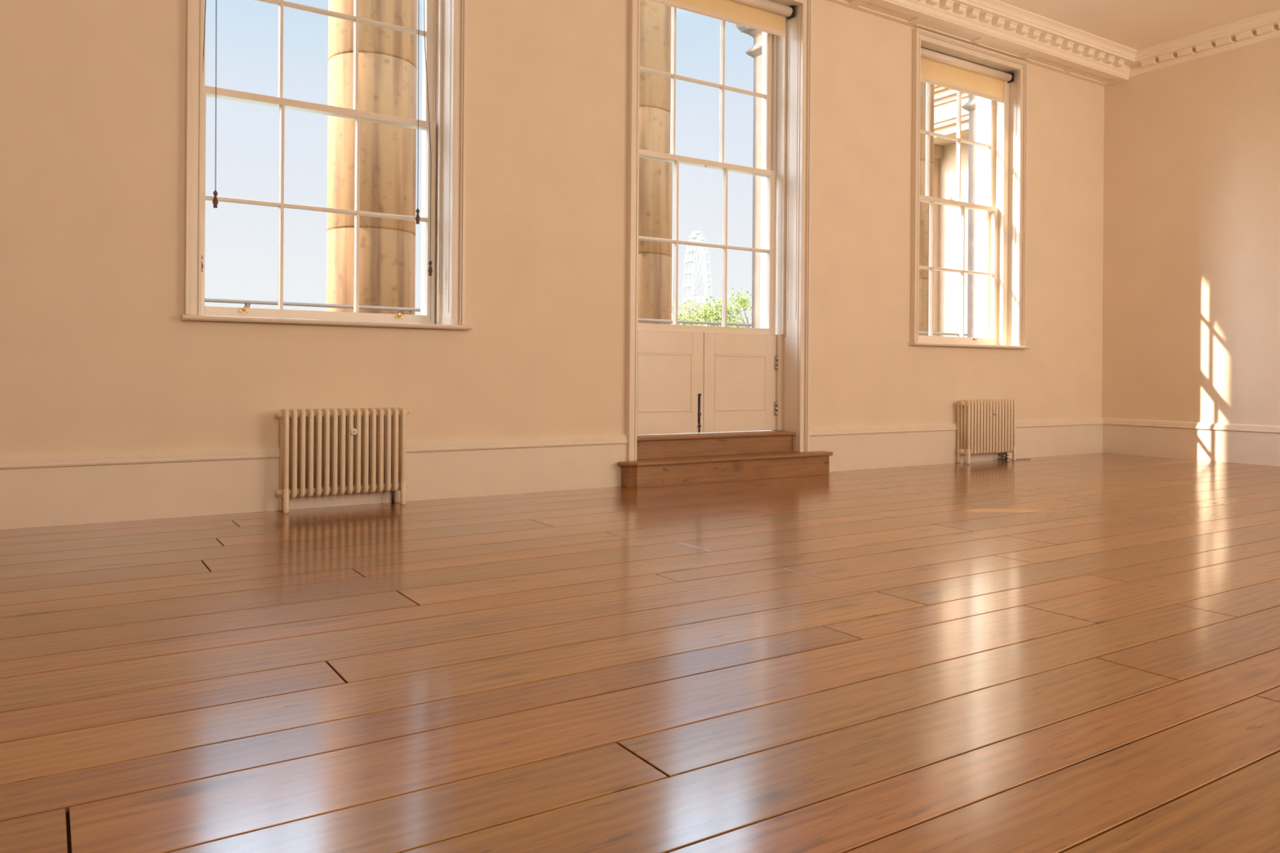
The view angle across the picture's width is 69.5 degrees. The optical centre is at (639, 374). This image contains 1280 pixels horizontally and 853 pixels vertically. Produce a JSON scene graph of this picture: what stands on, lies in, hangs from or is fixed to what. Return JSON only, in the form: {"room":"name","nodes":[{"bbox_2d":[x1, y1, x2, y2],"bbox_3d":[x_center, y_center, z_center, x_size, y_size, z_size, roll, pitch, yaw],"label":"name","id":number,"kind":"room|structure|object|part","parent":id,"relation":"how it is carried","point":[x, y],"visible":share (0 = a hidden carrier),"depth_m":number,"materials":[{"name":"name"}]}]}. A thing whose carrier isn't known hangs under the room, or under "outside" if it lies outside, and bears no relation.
{"room":"empty room","nodes":[
{"label":"empty room","id":0,"kind":"room"},
{"bbox_2d":[0,0,1104,454],"bbox_3d":[-0.884,-1.222,6.065,13.088,3.950,0.450,0,0,-33],"label":"wall","id":1,"kind":"structure","parent":0,"point":[98,353],"depth_m":5.82,"materials":[{"name":"paint"}]},
{"bbox_2d":[0,433,627,529],"bbox_3d":[-3.174,0.560,4.303,7.352,0.354,0.036,0,0,-33],"label":"baseboard","id":2,"kind":"structure","parent":1,"relation":"attached to","point":[71,488],"depth_m":4.94,"materials":[{"name":"paint"}]},
{"bbox_2d":[181,0,472,329],"bbox_3d":[-1.827,-1.623,5.423,1.594,2.698,0.541,0,0,-33],"label":"window","id":3,"kind":"structure","parent":1,"relation":"in","point":[447,308],"depth_m":5.59,"materials":[{"name":"paint"}]},
{"bbox_2d":[201,0,205,271],"bbox_3d":[-2.368,-1.716,5.002,0.041,2.322,0.027,0,0,-33],"label":"cord","id":4,"kind":"object","parent":3,"relation":"hanging from","point":[205,0],"visible":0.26,"depth_m":5.00,"materials":[{"name":"brown fabric"}]},
{"bbox_3d":[-2.362,-1.757,5.005,0.029,2.240,0.004,0,0,-33],"label":"cord","id":5,"kind":"part","parent":4,"relation":"part of","materials":[{"name":"white fabric"}]},
{"bbox_2d":[212,0,217,208],"bbox_3d":[-2.311,-1.893,5.038,0.028,1.968,0.027,0,0,-33],"label":"cord","id":6,"kind":"object","parent":3,"relation":"hanging from","point":[215,202],"visible":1,"depth_m":5.04,"materials":[{"name":"brown fabric"}]},
{"bbox_3d":[-2.318,-0.957,5.038,0.028,0.096,0.027,0,0,-33],"label":"cord knob","id":7,"kind":"part","parent":6,"relation":"part of","materials":[{"name":"brown wood"}]},
{"bbox_3d":[-2.313,-1.937,5.036,0.010,1.880,0.004,0,0,-33],"label":"cord","id":8,"kind":"part","parent":6,"relation":"part of","materials":[{"name":"fabric"}]},
{"bbox_3d":[-1.872,-0.947,5.448,1.366,1.283,0.040,0,0,-33],"label":"sash","id":9,"kind":"part","parent":3,"relation":"part of","materials":[{"name":"paint"}]},
{"bbox_3d":[-1.889,-2.221,5.488,1.366,1.337,0.040,0,0,-33],"label":"sash","id":10,"kind":"part","parent":3,"relation":"part of","materials":[{"name":"paint"}]},
{"bbox_3d":[-1.756,-0.292,5.297,1.594,0.030,0.241,0,0,-33],"label":"sill","id":11,"kind":"part","parent":3,"relation":"part of","materials":[{"name":"paint"}]},
{"bbox_2d":[415,10,420,224],"bbox_3d":[-1.356,-1.896,5.656,0.028,1.948,0.027,0,0,-33],"label":"cord","id":12,"kind":"object","parent":3,"relation":"hanging from","point":[417,217],"visible":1,"depth_m":5.65,"materials":[{"name":"brown fabric"}]},
{"bbox_3d":[-1.363,-0.970,5.656,0.028,0.096,0.027,0,0,-33],"label":"cord knob","id":13,"kind":"part","parent":12,"relation":"part of","materials":[{"name":"brown wood"}]},
{"bbox_3d":[-1.357,-1.940,5.654,0.009,1.860,0.004,0,0,-33],"label":"cord","id":14,"kind":"part","parent":12,"relation":"part of","materials":[{"name":"white fabric"}]},
{"bbox_2d":[423,0,432,316],"bbox_3d":[-1.311,-1.600,5.686,0.080,2.540,0.027,0,0,-33],"label":"cord","id":15,"kind":"object","parent":3,"relation":"hanging from","point":[429,269],"visible":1,"depth_m":5.69,"materials":[{"name":"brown fabric"}]},
{"bbox_3d":[-1.296,-0.657,5.700,0.028,0.096,0.027,0,0,-33],"label":"cord knob","id":16,"kind":"part","parent":15,"relation":"part of","materials":[{"name":"brown wood"}]},
{"bbox_3d":[-1.899,-1.589,5.508,1.399,2.629,0.320,0,0,-33],"label":"frame","id":17,"kind":"part","parent":3,"relation":"part of","materials":[{"name":"paint"}]},
{"bbox_2d":[439,2,444,293],"bbox_3d":[-1.779,-1.700,5.309,1.419,2.396,0.085,0,0,-33],"label":"roller blind","id":18,"kind":"object","parent":3,"relation":"attached to","point":[444,2],"visible":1,"depth_m":5.70,"materials":[{"name":"fabric"}]},
{"bbox_2d":[625,0,812,461],"bbox_3d":[0.489,-1.097,6.943,1.656,3.722,0.530,0,0,-33],"label":"door","id":19,"kind":"structure","parent":1,"relation":"in","point":[681,379],"depth_m":7.15,"materials":[{"name":"paint"}]},
{"bbox_3d":[0.185,0.058,6.737,0.486,0.430,0.012,0,0,-33],"label":"panel moulding","id":20,"kind":"part","parent":19,"relation":"part of","materials":[{"name":"paint"}]},
{"bbox_3d":[0.177,0.058,6.750,0.490,0.434,0.031,0,0,-33],"label":"panel","id":21,"kind":"part","parent":19,"relation":"part of","materials":[{"name":"paint"}]},
{"bbox_3d":[0.438,-2.228,6.993,1.432,1.290,0.040,0,0,-33],"label":"sash","id":22,"kind":"part","parent":19,"relation":"part of","materials":[{"name":"paint"}]},
{"bbox_3d":[0.455,-0.967,6.953,1.432,1.303,0.040,0,0,-33],"label":"sash","id":23,"kind":"part","parent":19,"relation":"part of","materials":[{"name":"paint"}]},
{"bbox_3d":[0.778,0.063,7.120,0.510,0.430,0.012,0,0,-33],"label":"panel moulding","id":24,"kind":"part","parent":19,"relation":"part of","materials":[{"name":"paint"}]},
{"bbox_3d":[0.770,0.063,7.133,0.514,0.434,0.031,0,0,-33],"label":"panel","id":25,"kind":"part","parent":19,"relation":"part of","materials":[{"name":"paint"}]},
{"bbox_2d":[648,0,795,337],"bbox_3d":[0.561,-1.588,6.823,1.523,2.586,0.085,0,0,-33],"label":"roller blind","id":26,"kind":"object","parent":1,"relation":"attached to","point":[764,15],"visible":1,"depth_m":7.01,"materials":[{"name":"fabric"}]},
{"bbox_3d":[1.148,-1.561,7.235,0.020,2.542,0.004,0,0,-33],"label":"pull chain","id":27,"kind":"part","parent":26,"relation":"part of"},
{"bbox_2d":[808,417,1102,471],"bbox_3d":[3.013,0.605,8.306,4.086,0.354,0.036,0,0,-33],"label":"baseboard","id":28,"kind":"structure","parent":1,"relation":"attached to","point":[868,446],"depth_m":7.95,"materials":[{"name":"paint"}]},
{"bbox_2d":[908,27,1030,349],"bbox_3d":[2.860,-1.588,8.455,1.596,2.698,0.541,0,0,-33],"label":"window","id":29,"kind":"structure","parent":1,"relation":"in","point":[1000,206],"depth_m":8.66,"materials":[{"name":"paint"}]},
{"bbox_3d":[2.816,-2.205,8.472,1.327,1.300,0.040,0,0,-33],"label":"sash","id":30,"kind":"part","parent":29,"relation":"part of","materials":[{"name":"paint"}]},
{"bbox_3d":[2.833,-0.931,8.432,1.327,1.320,0.040,0,0,-33],"label":"sash","id":31,"kind":"part","parent":29,"relation":"part of","materials":[{"name":"paint"}]},
{"bbox_3d":[2.801,-1.554,8.519,1.418,2.629,0.370,0,0,-33],"label":"frame","id":32,"kind":"part","parent":29,"relation":"part of","materials":[{"name":"paint"}]},
{"bbox_2d":[920,47,1013,102],"bbox_3d":[2.915,-2.709,8.340,1.434,0.280,0.085,0,0,-33],"label":"roller blind","id":33,"kind":"object","parent":29,"relation":"attached to","point":[937,68],"visible":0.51,"depth_m":8.36,"materials":[{"name":"fabric"}]},
{"bbox_3d":[2.932,-0.258,8.329,1.596,0.030,0.241,0,0,-33],"label":"sill","id":34,"kind":"part","parent":29,"relation":"part of","materials":[{"name":"paint"}]},
{"bbox_2d":[826,0,1137,86],"bbox_3d":[-0.631,-3.088,5.694,13.088,0.213,0.433,0,0,-33],"label":"crown molding","id":35,"kind":"structure","parent":1,"relation":"attached to","point":[997,26],"depth_m":8.18,"materials":[{"name":"paint"}]},
{"bbox_2d":[0,452,1279,852],"bbox_3d":[1.395,0.830,2.518,13.088,0.120,8.000,0,0,-33],"label":"floor","id":36,"kind":"structure","parent":0,"point":[1080,653],"depth_m":2.35,"materials":[{"name":"brown wood"}]},
{"bbox_2d":[276,407,408,513],"bbox_3d":[-1.653,0.469,5.182,0.730,0.558,0.155,0,0,-33],"label":"radiator","id":37,"kind":"object","parent":36,"relation":"on","point":[324,451],"visible":1,"depth_m":5.14,"materials":[{"name":"metal"}]},
{"bbox_3d":[-1.962,0.681,5.056,0.033,0.130,0.032,0,0,-33],"label":"leg","id":38,"kind":"part","parent":37,"relation":"part of","materials":[{"name":"paint"}]},
{"bbox_3d":[-1.905,0.681,4.968,0.033,0.130,0.032,0,0,-33],"label":"leg","id":39,"kind":"part","parent":37,"relation":"part of","materials":[{"name":"paint"}]},
{"bbox_3d":[-1.421,0.685,5.405,0.033,0.130,0.032,0,0,-33],"label":"leg","id":40,"kind":"part","parent":37,"relation":"part of","materials":[{"name":"paint"}]},
{"bbox_3d":[-1.365,0.685,5.317,0.033,0.130,0.032,0,0,-33],"label":"leg","id":41,"kind":"part","parent":37,"relation":"part of","materials":[{"name":"paint"}]},
{"bbox_2d":[617,450,833,488],"bbox_3d":[0.619,0.679,6.787,1.896,0.171,0.386,0,0,-33],"label":"wooden step","id":42,"kind":"structure","parent":36,"relation":"on","point":[672,471],"depth_m":6.58,"materials":[{"name":"brown wood"}]},
{"bbox_2d":[636,431,795,459],"bbox_3d":[0.521,0.517,6.876,1.488,0.152,0.248,0,0,-33],"label":"wooden step","id":43,"kind":"structure","parent":42,"relation":"on","point":[648,446],"depth_m":6.77,"materials":[{"name":"brown wood"}]},
{"bbox_2d":[956,399,1016,464],"bbox_3d":[3.121,0.504,8.269,0.730,0.558,0.155,0,0,-33],"label":"radiator","id":44,"kind":"object","parent":36,"relation":"on","point":[988,426],"visible":1,"depth_m":8.19,"materials":[{"name":"metal"}]},
{"bbox_3d":[2.811,0.716,8.143,0.033,0.130,0.032,0,0,-33],"label":"leg","id":45,"kind":"part","parent":44,"relation":"part of","materials":[{"name":"paint"}]},
{"bbox_3d":[2.868,0.716,8.055,0.033,0.130,0.032,0,0,-33],"label":"leg","id":46,"kind":"part","parent":44,"relation":"part of","materials":[{"name":"paint"}]},
{"bbox_3d":[3.409,0.720,8.405,0.033,0.130,0.032,0,0,-33],"label":"leg","id":47,"kind":"part","parent":44,"relation":"part of","materials":[{"name":"paint"}]},
{"bbox_2d":[997,453,1031,459],"bbox_3d":[3.429,0.751,8.481,0.388,0.063,0.076,0,0,-28],"label":"cable","id":48,"kind":"object","parent":36,"relation":"on","point":[998,453],"visible":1,"depth_m":8.44,"materials":[{"name":"black plastic"}]},
{"bbox_2d":[999,0,1279,49],"bbox_3d":[1.406,-3.305,2.594,13.738,0.250,8.750,0,0,-33],"label":"ceiling","id":49,"kind":"structure","parent":0,"point":[1136,24],"depth_m":8.10,"materials":[{"name":"paint"}]},
{"bbox_2d":[1102,36,1279,425],"bbox_3d":[7.011,-1.163,6.230,0.350,3.950,8.750,0,0,-33],"label":"wall","id":50,"kind":"structure","parent":0,"point":[1191,226],"depth_m":8.67,"materials":[{"name":"paint"}]},
{"bbox_2d":[1102,417,1279,466],"bbox_3d":[6.876,0.634,6.062,0.036,0.354,8.000,0,0,-33],"label":"baseboard","id":51,"kind":"structure","parent":50,"relation":"attached to","point":[1241,443],"depth_m":8.64,"materials":[{"name":"paint"}]},
{"bbox_2d":[1124,8,1279,77],"bbox_3d":[6.911,-3.045,5.918,0.180,0.188,7.850,0,0,-33],"label":"crown molding","id":52,"kind":"structure","parent":50,"relation":"attached to","point":[1265,26],"depth_m":8.50,"materials":[{"name":"paint"}]},
{"label":"outside","id":53,"kind":"structure","parent":0,"visible":0},
{"bbox_3d":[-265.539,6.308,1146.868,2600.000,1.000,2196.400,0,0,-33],"label":"ground","id":54,"kind":"structure","parent":53,"visible":0},
{"bbox_2d":[671,306,705,325],"bbox_3d":[1.771,1.711,52.154,4.932,12.139,5.204,0,0,19],"label":"tree","id":55,"kind":"object","parent":54,"relation":"on","point":[680,314],"visible":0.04,"depth_m":51.82,"materials":[{"name":"green plant"}]},
{"bbox_2d":[671,299,721,325],"bbox_3d":[3.863,1.454,59.973,5.893,12.685,4.874,0,0,-33],"label":"tree","id":56,"kind":"object","parent":54,"relation":"on","point":[687,304],"visible":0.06,"depth_m":59.61,"materials":[{"name":"green plant"}]},
{"bbox_2d":[682,231,717,324],"bbox_3d":[50.639,-57.484,800.000,86.536,132.083,83.962,0,0,-33],"label":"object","id":57,"kind":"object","parent":54,"relation":"on","point":[698,235],"visible":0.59,"depth_m":793.32,"materials":[{"name":"white paint"}]},
{"bbox_2d":[688,294,750,327],"bbox_3d":[3.643,1.871,46.215,4.046,11.848,4.327,0,0,29],"label":"tree","id":58,"kind":"object","parent":54,"relation":"on","point":[717,308],"visible":0.25,"depth_m":45.90,"materials":[{"name":"green plant"}]},
{"bbox_2d":[720,287,751,328],"bbox_3d":[6.233,1.484,50.375,6.023,12.659,5.042,0,0,-3],"label":"tree","id":59,"kind":"object","parent":54,"relation":"on","point":[739,300],"visible":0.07,"depth_m":50.02,"materials":[{"name":"green plant"}]},
{"bbox_3d":[-1.801,4.422,7.464,13.738,6.650,3.450,0,0,-33],"label":"portico base","id":60,"kind":"object","parent":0,"visible":0},
{"bbox_3d":[-1.468,0.925,7.782,20.000,0.349,3.050,0,0,-33],"label":"floor","id":61,"kind":"structure","parent":60,"relation":"on","visible":0},
{"bbox_2d":[326,0,417,315],"bbox_3d":[-2.348,-2.857,8.118,0.990,7.200,0.990,0,0,-33],"label":"stone column","id":62,"kind":"structure","parent":61,"relation":"on","point":[388,58],"depth_m":7.80,"materials":[{"name":"beige stone"}]},
{"bbox_2d":[204,297,967,337],"bbox_3d":[-1.179,0.100,8.174,14.300,1.302,0.049,0,0,-33],"label":"balcony railing","id":63,"kind":"object","parent":61,"relation":"on","point":[247,303],"visible":0.08,"depth_m":7.49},
{"bbox_3d":[-2.984,0.099,7.006,0.043,1.278,0.044,0,0,-33],"label":"post","id":64,"kind":"part","parent":63,"relation":"part of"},
{"bbox_2d":[637,0,672,324],"bbox_3d":[-0.031,-2.840,9.617,0.990,7.200,0.990,0,0,-33],"label":"stone column","id":65,"kind":"structure","parent":61,"relation":"on","point":[655,176],"depth_m":9.29,"materials":[{"name":"beige stone"}]},
{"bbox_2d":[735,24,762,328],"bbox_3d":[1.087,-1.162,7.851,0.580,3.860,0.403,0,0,-33],"label":"pilaster","id":66,"kind":"object","parent":61,"relation":"on","point":[755,51],"visible":0.15,"depth_m":7.71,"materials":[{"name":"stone"}]},
{"bbox_2d":[918,81,934,335],"bbox_3d":[3.370,-2.815,11.817,0.990,7.200,0.990,0,0,-33],"label":"stone column","id":67,"kind":"structure","parent":61,"relation":"on","point":[924,206],"depth_m":11.49,"materials":[{"name":"beige stone"}]},
{"bbox_2d":[933,84,968,337],"bbox_3d":[4.908,-2.104,12.523,1.180,5.800,4.110,0,0,-33],"label":"column","id":68,"kind":"structure","parent":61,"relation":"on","point":[946,287],"depth_m":13.30,"materials":[{"name":"stone"}]},
{"bbox_3d":[4.759,-3.695,12.128,0.060,0.460,2.920,0,0,-33],"label":"panel moulding","id":69,"kind":"part","parent":68,"relation":"part of","materials":[{"name":"stone"}]},
{"bbox_2d":[961,93,975,337],"bbox_3d":[3.438,-1.145,9.372,0.580,3.860,0.403,0,0,-33],"label":"pilaster","id":70,"kind":"object","parent":61,"relation":"on","point":[970,106],"visible":0.1,"depth_m":9.24,"materials":[{"name":"stone"}]}
]}

